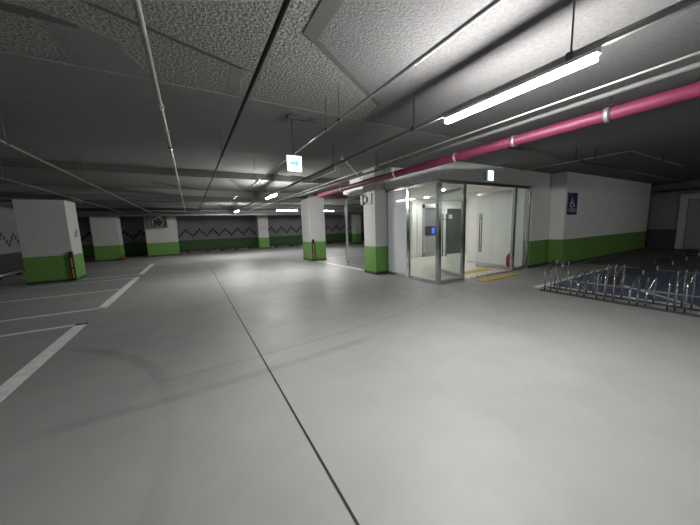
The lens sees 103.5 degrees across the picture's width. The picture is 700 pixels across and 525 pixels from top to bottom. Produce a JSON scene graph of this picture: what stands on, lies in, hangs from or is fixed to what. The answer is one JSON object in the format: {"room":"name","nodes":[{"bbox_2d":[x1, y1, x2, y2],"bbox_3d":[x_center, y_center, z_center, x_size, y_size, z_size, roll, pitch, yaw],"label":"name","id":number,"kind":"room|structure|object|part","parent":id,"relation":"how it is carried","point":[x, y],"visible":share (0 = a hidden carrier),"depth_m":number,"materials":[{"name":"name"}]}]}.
{"room":"parking garage","nodes":[
{"label":"parking garage","id":0,"kind":"room"},
{"bbox_2d":[0,202,24,277],"bbox_3d":[-9.431,-0.272,3.209,0.480,3.300,33.000,-6,9,-29],"label":"wall","id":1,"kind":"structure","parent":0,"point":[11,260],"depth_m":11.13,"materials":[{"name":"grey paint"}]},
{"bbox_2d":[119,213,363,216],"bbox_3d":[-4.761,-3.854,20.966,25.700,0.500,0.400,-6,9,-29],"label":"trim","id":2,"kind":"structure","parent":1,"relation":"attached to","point":[333,213],"depth_m":22.88,"materials":[{"name":"metal"}]},
{"bbox_2d":[77,215,363,257],"bbox_3d":[-6.244,-3.110,24.121,27.500,3.300,0.430,-6,9,-29],"label":"wall","id":3,"kind":"structure","parent":0,"point":[206,232],"depth_m":21.73,"materials":[{"name":"grey paint"}]},
{"bbox_2d":[0,241,699,524],"bbox_3d":[1.894,0.098,10.403,27.500,0.028,34.000,-6,9,-29],"label":"floor","id":4,"kind":"structure","parent":0,"point":[272,385],"depth_m":2.48,"materials":[{"name":"grey paint"}]},
{"bbox_2d":[0,270,23,279],"bbox_3d":[-12.837,0.472,10.377,0.140,0.180,1.900,-6,9,-29],"label":"barrier","id":5,"kind":"object","parent":4,"relation":"on","point":[19,272],"visible":0.98,"depth_m":10.55,"materials":[{"name":"metal"}]},
{"bbox_2d":[12,199,86,284],"bbox_3d":[-9.849,-0.701,9.133,1.169,2.640,1.024,-6,9,-29],"label":"column","id":6,"kind":"structure","parent":4,"relation":"on","point":[48,230],"depth_m":8.73,"materials":[{"name":"white paint"}]},
{"bbox_3d":[-9.811,0.566,9.297,1.164,0.085,1.024,-6,9,-29],"label":"skirting","id":7,"kind":"part","parent":6,"relation":"part of","materials":[{"name":"green paint"}]},
{"bbox_2d":[68,251,76,279],"bbox_3d":[-9.083,0.100,9.032,0.095,0.930,0.103,-6,9,-29],"label":"guard","id":8,"kind":"object","parent":6,"relation":"attached to","point":[71,256],"visible":1,"depth_m":9.00,"materials":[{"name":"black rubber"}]},
{"bbox_2d":[89,216,125,261],"bbox_3d":[-13.788,-1.416,15.711,1.174,2.600,0.924,-6,9,-29],"label":"column","id":9,"kind":"structure","parent":4,"relation":"on","point":[106,231],"depth_m":15.35,"materials":[{"name":"white paint"}]},
{"bbox_3d":[-13.748,-0.170,15.874,1.174,0.085,0.924,-6,9,-29],"label":"skirting","id":10,"kind":"part","parent":9,"relation":"part of","materials":[{"name":"green paint"}]},
{"bbox_2d":[143,216,179,256],"bbox_3d":[-12.136,-1.749,17.852,1.704,2.600,0.824,-6,9,-29],"label":"column","id":11,"kind":"structure","parent":4,"relation":"on","point":[160,241],"depth_m":17.57,"materials":[{"name":"white paint"}]},
{"bbox_3d":[-12.096,-0.503,18.015,1.704,0.085,0.824,-6,9,-29],"label":"skirting","id":12,"kind":"part","parent":11,"relation":"part of","materials":[{"name":"green paint"}]},
{"bbox_2d":[255,215,269,248],"bbox_3d":[-6.870,-2.413,21.643,0.774,2.600,0.831,-6,9,-29],"label":"column","id":13,"kind":"structure","parent":4,"relation":"on","point":[262,231],"depth_m":21.32,"materials":[{"name":"white paint"}]},
{"bbox_2d":[301,195,326,260],"bbox_3d":[-1.711,-1.578,12.857,0.744,2.900,1.074,-6,9,-29],"label":"column","id":14,"kind":"structure","parent":4,"relation":"on","point":[312,208],"depth_m":12.46,"materials":[{"name":"white paint"}]},
{"bbox_2d":[312,239,314,259],"bbox_3d":[-1.640,-0.569,12.336,0.095,0.930,0.103,-6,9,-29],"label":"guard","id":15,"kind":"object","parent":14,"relation":"attached to","point":[313,247],"visible":1,"depth_m":12.31,"materials":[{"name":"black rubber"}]},
{"bbox_3d":[-1.667,-0.183,13.039,0.744,0.085,1.074,-6,9,-29],"label":"skirting","id":16,"kind":"part","parent":14,"relation":"part of","materials":[{"name":"green paint"}]},
{"bbox_2d":[344,195,364,268],"bbox_3d":[0.220,-1.104,10.075,0.120,2.560,1.500,-6,9,-29],"label":"glass wall","id":17,"kind":"structure","parent":4,"relation":"on","point":[358,196],"depth_m":10.60,"materials":[{"name":"silver metal"}]},
{"bbox_3d":[-0.135,-1.173,10.687,0.080,2.560,0.080,-6,9,-29],"label":"post","id":18,"kind":"part","parent":17,"relation":"part of","materials":[{"name":"silver metal"}]},
{"bbox_3d":[0.181,-2.343,9.913,0.120,0.060,1.500,-6,9,-29],"label":"rail","id":19,"kind":"part","parent":17,"relation":"part of","materials":[{"name":"grey metal"}]},
{"bbox_3d":[0.280,0.136,10.203,0.050,0.055,1.420,-6,9,-29],"label":"rail","id":20,"kind":"part","parent":17,"relation":"part of","materials":[{"name":"silver metal"}]},
{"bbox_2d":[351,213,361,243],"bbox_3d":[0.555,-2.999,24.322,0.574,2.600,0.724,-6,9,-29],"label":"column","id":21,"kind":"structure","parent":4,"relation":"on","point":[355,219],"depth_m":24.06,"materials":[{"name":"white paint"}]},
{"bbox_2d":[363,167,386,274],"bbox_3d":[0.806,-1.259,8.650,0.504,3.200,0.654,-6,9,-29],"label":"column","id":22,"kind":"structure","parent":4,"relation":"on","point":[375,237],"depth_m":8.44,"materials":[{"name":"white paint"}]},
{"bbox_2d":[360,193,371,204],"bbox_3d":[0.496,-1.933,8.481,0.100,0.320,0.500,-6,9,-29],"label":"wall bracket","id":23,"kind":"object","parent":22,"relation":"attached to","point":[363,199],"visible":1,"depth_m":8.45,"materials":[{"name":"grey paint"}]},
{"bbox_3d":[0.591,-1.924,8.386,0.030,0.320,0.240,-6,9,-29],"label":"plate","id":24,"kind":"part","parent":23,"relation":"part of","materials":[{"name":"grey paint"}]},
{"bbox_3d":[0.855,0.285,8.852,0.504,0.085,0.654,-6,9,-29],"label":"skirting","id":25,"kind":"part","parent":22,"relation":"part of","materials":[{"name":"green paint"}]},
{"bbox_2d":[386,179,531,284],"bbox_3d":[3.381,-1.000,8.553,4.055,2.550,2.100,-6,9,-29],"label":"glass door frame","id":26,"kind":"structure","parent":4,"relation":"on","point":[397,199],"depth_m":7.83,"materials":[{"name":"silver metal"}]},
{"bbox_3d":[1.165,-0.916,8.449,0.060,2.550,0.080,-6,9,-29],"label":"post","id":27,"kind":"part","parent":26,"relation":"part of","materials":[{"name":"silver metal"}]},
{"bbox_3d":[1.389,-0.877,8.061,0.016,2.380,0.840,-6,9,-29],"label":"glass pane","id":28,"kind":"part","parent":26,"relation":"part of","materials":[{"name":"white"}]},
{"bbox_3d":[1.624,-0.827,7.657,0.070,2.550,0.090,-6,9,-29],"label":"post","id":29,"kind":"part","parent":26,"relation":"part of","materials":[{"name":"silver metal"}]},
{"bbox_3d":[1.690,0.393,7.769,0.050,0.080,1.950,-6,9,-29],"label":"rail","id":30,"kind":"part","parent":26,"relation":"part of","materials":[{"name":"silver metal"}]},
{"bbox_3d":[2.164,-0.722,6.727,0.100,2.550,0.100,-6,9,-29],"label":"post","id":31,"kind":"part","parent":26,"relation":"part of","materials":[{"name":"silver metal"}]},
{"bbox_2d":[441,187,461,276],"bbox_3d":[2.866,-0.833,7.771,0.138,2.405,1.060,-3,8,-10],"label":"door","id":32,"kind":"structure","parent":26,"relation":"attached to","point":[455,274],"depth_m":8.07,"materials":[{"name":"silver metal"}]},
{"bbox_3d":[2.765,-0.803,8.166,0.069,1.260,0.030,-3,8,-10],"label":"pull handle","id":33,"kind":"part","parent":32,"relation":"part of","materials":[{"name":"grey metal"}]},
{"bbox_3d":[2.833,-0.807,8.177,0.069,1.260,0.030,-3,8,-10],"label":"pull handle","id":34,"kind":"part","parent":32,"relation":"part of","materials":[{"name":"grey metal"}]},
{"bbox_3d":[2.902,0.306,7.920,0.040,0.105,1.060,-3,8,-10],"label":"rail","id":35,"kind":"part","parent":32,"relation":"part of","materials":[{"name":"silver metal"}]},
{"bbox_3d":[2.829,-1.980,7.620,0.040,0.090,1.060,-3,8,-10],"label":"rail","id":36,"kind":"part","parent":32,"relation":"part of","materials":[{"name":"silver metal"}]},
{"bbox_3d":[2.596,0.450,7.110,0.810,0.080,0.050,-6,9,-29],"label":"rail","id":37,"kind":"part","parent":26,"relation":"part of","materials":[{"name":"silver metal"}]},
{"bbox_3d":[3.341,-2.226,8.409,4.030,0.080,2.070,-6,9,-29],"label":"rail","id":38,"kind":"part","parent":26,"relation":"part of","materials":[{"name":"silver metal"}]},
{"bbox_3d":[2.943,-0.805,7.170,0.090,2.550,0.080,-6,9,-29],"label":"post","id":39,"kind":"part","parent":26,"relation":"part of","materials":[{"name":"silver metal"}]},
{"bbox_2d":[476,190,511,269],"bbox_3d":[4.523,-1.014,8.748,0.138,2.405,1.060,-7,9,-33],"label":"door","id":40,"kind":"structure","parent":26,"relation":"attached to","point":[503,191],"depth_m":8.85,"materials":[{"name":"silver metal"}]},
{"bbox_3d":[4.273,-0.970,9.068,0.069,1.260,0.030,-7,9,-33],"label":"pull handle","id":41,"kind":"part","parent":40,"relation":"part of","materials":[{"name":"grey metal"}]},
{"bbox_3d":[4.330,-0.976,9.107,0.069,1.260,0.030,-7,9,-33],"label":"pull handle","id":42,"kind":"part","parent":40,"relation":"part of","materials":[{"name":"grey metal"}]},
{"bbox_3d":[4.559,0.126,8.897,0.040,0.105,1.060,-7,9,-33],"label":"rail","id":43,"kind":"part","parent":40,"relation":"part of","materials":[{"name":"silver metal"}]},
{"bbox_3d":[4.486,-2.161,8.597,0.040,0.090,1.060,-7,9,-33],"label":"rail","id":44,"kind":"part","parent":40,"relation":"part of","materials":[{"name":"silver metal"}]},
{"bbox_3d":[4.908,-1.014,8.287,0.100,2.550,0.080,-6,9,-29],"label":"post","id":45,"kind":"part","parent":26,"relation":"part of","materials":[{"name":"silver metal"}]},
{"bbox_3d":[5.302,0.163,8.648,0.720,0.080,0.050,-6,9,-29],"label":"rail","id":46,"kind":"part","parent":26,"relation":"part of","materials":[{"name":"silver metal"}]},
{"bbox_3d":[5.601,-1.087,8.681,0.070,2.550,0.080,-6,9,-29],"label":"post","id":47,"kind":"part","parent":26,"relation":"part of","materials":[{"name":"silver metal"}]},
{"bbox_2d":[458,268,492,273],"bbox_3d":[3.748,0.277,8.445,1.650,0.016,0.300,-6,9,-29],"label":"tactile strip","id":48,"kind":"object","parent":4,"relation":"on","point":[482,269],"visible":0.79,"depth_m":8.54,"materials":[{"name":"yellow tile"}]},
{"bbox_2d":[475,273,519,281],"bbox_3d":[4.038,0.392,7.499,1.600,0.016,0.280,-6,9,-29],"label":"tactile strip","id":49,"kind":"object","parent":4,"relation":"on","point":[507,274],"visible":1,"depth_m":7.43,"materials":[{"name":"yellow tile"}]},
{"bbox_2d":[506,253,509,268],"bbox_3d":[5.027,-0.065,8.742,0.280,0.527,0.220,-6,9,-29],"label":"fire extinguisher","id":50,"kind":"object","parent":4,"relation":"on","point":[508,255],"visible":0.65,"depth_m":8.69,"materials":[{"name":"red metal"}]},
{"bbox_2d":[601,276,622,284],"bbox_3d":[6.066,0.410,6.378,0.173,0.145,0.356,-6,9,-29],"label":"wheel stop","id":51,"kind":"object","parent":4,"relation":"on","point":[610,279],"visible":0.77,"depth_m":6.32,"materials":[{"name":"black rubber"}]},
{"bbox_2d":[539,259,699,316],"bbox_3d":[5.512,0.493,3.905,0.495,0.654,4.920,-6,9,-29],"label":"bicycle rack","id":52,"kind":"object","parent":4,"relation":"on","point":[678,270],"visible":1,"depth_m":4.87,"materials":[{"name":"grey metal"}]},
{"bbox_3d":[5.333,0.825,3.838,0.060,0.026,4.920,-6,9,-29],"label":"rail","id":53,"kind":"part","parent":52,"relation":"part of","materials":[{"name":"grey metal"}]},
{"bbox_3d":[5.680,0.788,4.035,0.060,0.026,4.920,-6,9,-29],"label":"rail","id":54,"kind":"part","parent":52,"relation":"part of","materials":[{"name":"grey metal"}]},
{"bbox_2d":[625,268,643,274],"bbox_3d":[7.574,0.235,7.349,0.173,0.145,0.356,-6,9,-29],"label":"wheel stop","id":55,"kind":"object","parent":4,"relation":"on","point":[634,271],"visible":0.84,"depth_m":7.29,"materials":[{"name":"black rubber"}]},
{"bbox_2d":[639,264,657,270],"bbox_3d":[8.510,0.138,7.859,0.173,0.145,0.356,-6,9,-29],"label":"wheel stop","id":56,"kind":"object","parent":4,"relation":"on","point":[641,266],"visible":0.97,"depth_m":7.80,"materials":[{"name":"black rubber"}]},
{"bbox_2d":[655,260,673,265],"bbox_3d":[9.791,0.002,8.587,0.173,0.145,0.356,-6,9,-29],"label":"wheel stop","id":57,"kind":"object","parent":4,"relation":"on","point":[657,262],"visible":1,"depth_m":8.53,"materials":[{"name":"black rubber"}]},
{"bbox_2d":[670,255,686,260],"bbox_3d":[11.253,-0.156,9.441,0.173,0.145,0.356,-6,9,-29],"label":"wheel stop","id":58,"kind":"object","parent":4,"relation":"on","point":[673,257],"visible":1,"depth_m":9.39,"materials":[{"name":"black rubber"}]},
{"bbox_2d":[684,252,699,255],"bbox_3d":[12.768,-0.317,10.302,0.173,0.145,0.356,-6,9,-29],"label":"wheel stop","id":59,"kind":"object","parent":4,"relation":"on","point":[685,253],"visible":1,"depth_m":10.26,"materials":[{"name":"black rubber"}]},
{"bbox_2d":[0,0,699,217],"bbox_3d":[1.849,-2.897,9.924,27.500,0.850,34.200,-6,9,-29],"label":"ceiling","id":60,"kind":"structure","parent":0,"point":[76,78],"depth_m":3.08,"materials":[{"name":"concrete"}]},
{"bbox_2d":[0,159,120,211],"bbox_3d":[-5.601,-1.672,3.241,0.048,0.554,29.300,-6,9,-29],"label":"conduit","id":61,"kind":"object","parent":60,"relation":"hanging from","point":[3,177],"visible":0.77,"depth_m":6.81,"materials":[{"name":"metal"}]},
{"bbox_2d":[0,112,150,212],"bbox_3d":[-4.501,-1.774,3.868,0.048,0.584,29.300,-6,9,-29],"label":"conduit","id":62,"kind":"object","parent":60,"relation":"hanging from","point":[5,142],"visible":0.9,"depth_m":4.30,"materials":[{"name":"metal"}]},
{"bbox_2d":[148,217,167,227],"bbox_3d":[-11.937,-2.650,17.131,0.960,1.000,0.425,-6,9,-29],"label":"ventilation fan","id":63,"kind":"object","parent":60,"relation":"hanging from","point":[153,222],"visible":0.91,"depth_m":17.11,"materials":[{"name":"grey metal"}]},
{"bbox_2d":[133,0,185,212],"bbox_3d":[-3.020,-1.916,4.711,0.050,0.615,29.300,-6,9,-29],"label":"conduit","id":64,"kind":"object","parent":60,"relation":"hanging from","point":[137,5],"visible":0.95,"depth_m":1.86,"materials":[{"name":"metal"}]},
{"bbox_2d":[77,212,332,216],"bbox_3d":[-8.150,-3.146,17.104,15.700,0.488,0.140,-6,9,-29],"label":"pipe","id":65,"kind":"object","parent":60,"relation":"hanging from","point":[186,214],"visible":0.89,"depth_m":16.45,"materials":[{"name":"metal"}]},
{"bbox_2d":[76,208,333,209],"bbox_3d":[-8.057,-3.330,16.905,15.700,0.278,0.100,-6,9,-29],"label":"pipe","id":66,"kind":"object","parent":60,"relation":"hanging from","point":[76,208],"visible":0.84,"depth_m":15.34,"materials":[{"name":"grey metal"}]},
{"bbox_2d":[198,0,291,211],"bbox_3d":[-2.470,-1.974,5.024,0.048,0.614,29.300,-6,9,-29],"label":"cable","id":67,"kind":"object","parent":60,"relation":"hanging from","point":[285,5],"visible":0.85,"depth_m":1.89,"materials":[{"name":"black paint"}]},
{"bbox_2d":[286,114,317,172],"bbox_3d":[-0.661,-1.607,3.786,0.464,0.720,0.110,-6,9,-29],"label":"exit sign","id":68,"kind":"object","parent":60,"relation":"hanging from","point":[293,163],"visible":1,"depth_m":3.72,"materials":[{"name":"white plastic"}]},
{"bbox_3d":[-0.775,-1.690,3.710,0.015,0.488,0.015,4,9,37],"label":"rod","id":69,"kind":"part","parent":68,"relation":"part of","materials":[{"name":"grey metal"}]},
{"bbox_2d":[215,0,502,212],"bbox_3d":[-1.644,-2.073,5.492,0.044,0.592,29.300,-6,9,-29],"label":"conduit","id":70,"kind":"object","parent":60,"relation":"hanging from","point":[493,3],"visible":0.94,"depth_m":2.02,"materials":[{"name":"silver metal"}]},
{"bbox_2d":[231,0,699,212],"bbox_3d":[-0.864,-2.161,5.993,0.052,0.598,29.400,-6,9,-29],"label":"raceway","id":71,"kind":"object","parent":60,"relation":"hanging from","point":[682,5],"visible":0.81,"depth_m":1.97,"materials":[{"name":"grey paint"}]},
{"bbox_2d":[309,166,336,180],"bbox_3d":[-0.571,-1.774,5.551,0.052,0.070,1.230,-6,9,-29],"label":"lamp","id":72,"kind":"object","parent":71,"relation":"attached to","point":[332,169],"visible":1,"depth_m":5.42,"materials":[{"name":"white plastic"}]},
{"bbox_2d":[444,47,600,123],"bbox_3d":[1.302,-1.411,2.322,0.052,0.070,1.250,-6,9,-29],"label":"lamp","id":73,"kind":"object","parent":71,"relation":"attached to","point":[590,57],"visible":1,"depth_m":2.12,"materials":[{"name":"white plastic"}]},
{"bbox_2d":[249,51,699,210],"bbox_3d":[0.375,-2.224,5.834,0.036,0.508,27.900,-6,9,-29],"label":"conduit","id":74,"kind":"object","parent":60,"relation":"hanging from","point":[698,52],"visible":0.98,"depth_m":2.90,"materials":[{"name":"metal"}]},
{"bbox_2d":[266,61,699,206],"bbox_3d":[1.526,-2.087,4.485,0.068,0.504,24.400,-6,9,-29],"label":"conduit","id":75,"kind":"object","parent":60,"relation":"hanging from","point":[695,65],"visible":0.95,"depth_m":3.14,"materials":[{"name":"grey metal"}]},
{"bbox_2d":[317,81,699,197],"bbox_3d":[3.817,-1.774,2.171,1.228,0.668,18.068,-6,9,-29],"label":"pipe","id":76,"kind":"object","parent":60,"relation":"hanging from","point":[691,91],"visible":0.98,"depth_m":3.31,"materials":[{"name":"metal"}]},
{"bbox_2d":[340,155,361,179],"bbox_3d":[0.066,-2.192,6.454,0.060,0.293,1.464,1,8,20],"label":"branch","id":77,"kind":"object","parent":76,"relation":"attached to","point":[342,158],"visible":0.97,"depth_m":6.22,"materials":[{"name":"metal"}]},
{"bbox_2d":[520,150,682,171],"bbox_3d":[7.257,-2.769,7.950,4.102,0.152,2.348,-6,9,-29],"label":"conduit","id":78,"kind":"object","parent":60,"relation":"hanging from","point":[630,150],"visible":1,"depth_m":6.77,"materials":[{"name":"metal"}]},
{"bbox_2d":[659,187,699,192],"bbox_3d":[16.573,-3.096,9.386,0.106,0.443,8.200,-6,9,-29],"label":"conduit","id":79,"kind":"object","parent":60,"relation":"hanging from","point":[696,188],"visible":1,"depth_m":12.38,"materials":[{"name":"metal"}]},
{"bbox_2d":[343,161,533,198],"bbox_3d":[2.683,-2.767,9.465,4.070,0.740,4.750,-6,9,-29],"label":"wall","id":80,"kind":"structure","parent":0,"point":[462,171],"depth_m":7.38,"materials":[{"name":"white paint"}]},
{"bbox_2d":[485,170,493,180],"bbox_3d":[3.682,-2.291,7.280,0.260,0.270,0.082,-6,9,-29],"label":"exit sign","id":81,"kind":"object","parent":80,"relation":"attached to","point":[489,174],"visible":1,"depth_m":7.23,"materials":[{"name":"white plastic"}]},
{"bbox_2d":[410,188,526,266],"bbox_3d":[4.082,-1.325,10.555,6.900,2.610,4.550,-6,9,-29],"label":"wall","id":82,"kind":"structure","parent":0,"point":[496,210],"depth_m":9.81,"materials":[{"name":"white paint"}]},
{"bbox_2d":[411,201,418,257],"bbox_3d":[2.914,-1.462,12.341,0.420,2.488,0.058,-6,9,-29],"label":"trim","id":83,"kind":"structure","parent":82,"relation":"attached to","point":[412,202],"depth_m":12.29,"materials":[{"name":"white metal"}]},
{"bbox_2d":[422,204,435,256],"bbox_3d":[3.781,-1.502,12.820,1.080,2.388,0.085,-6,9,-29],"label":"door","id":84,"kind":"structure","parent":82,"relation":"in","point":[428,210],"depth_m":12.74,"materials":[{"name":"silver metal"}]},
{"bbox_3d":[3.751,-2.102,12.761,0.840,0.820,0.030,-6,9,-29],"label":"panel","id":85,"kind":"part","parent":84,"relation":"part of","materials":[{"name":"grey paint"}]},
{"bbox_3d":[3.776,-1.477,12.835,0.840,0.400,0.050,-6,9,-29],"label":"panel","id":86,"kind":"part","parent":84,"relation":"part of","materials":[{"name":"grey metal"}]},
{"bbox_3d":[3.791,-0.844,12.926,0.840,0.840,0.030,-6,9,-29],"label":"panel","id":87,"kind":"part","parent":84,"relation":"part of","materials":[{"name":"grey"}]},
{"bbox_2d":[447,209,460,253],"bbox_3d":[5.270,-1.559,13.665,1.220,2.188,0.108,-6,9,-29],"label":"door","id":88,"kind":"structure","parent":82,"relation":"in","point":[453,215],"depth_m":13.59,"materials":[{"name":"grey paint"}]},
{"bbox_2d":[523,171,650,267],"bbox_3d":[9.674,-1.866,10.748,9.130,3.300,0.600,-6,9,-29],"label":"wall","id":89,"kind":"structure","parent":0,"point":[611,218],"depth_m":9.53,"materials":[{"name":"white paint"}]},
{"bbox_2d":[566,192,577,214],"bbox_3d":[7.240,-1.907,8.957,0.660,0.700,0.044,-6,9,-29],"label":"wall sign","id":90,"kind":"object","parent":89,"relation":"attached to","point":[572,200],"visible":1,"depth_m":8.94,"materials":[{"name":"blue plastic"}]},
{"bbox_2d":[645,180,699,247],"bbox_3d":[13.341,-2.690,16.153,0.510,3.300,33.000,-6,9,-29],"label":"wall","id":91,"kind":"structure","parent":0,"point":[663,212],"depth_m":13.03,"materials":[{"name":"grey paint"}]},
{"bbox_2d":[674,193,699,248],"bbox_3d":[15.727,-1.737,11.534,0.100,2.460,2.640,-6,9,-29],"label":"door","id":92,"kind":"structure","parent":91,"relation":"in","point":[691,240],"depth_m":12.38,"materials":[{"name":"white paint"}]}
]}

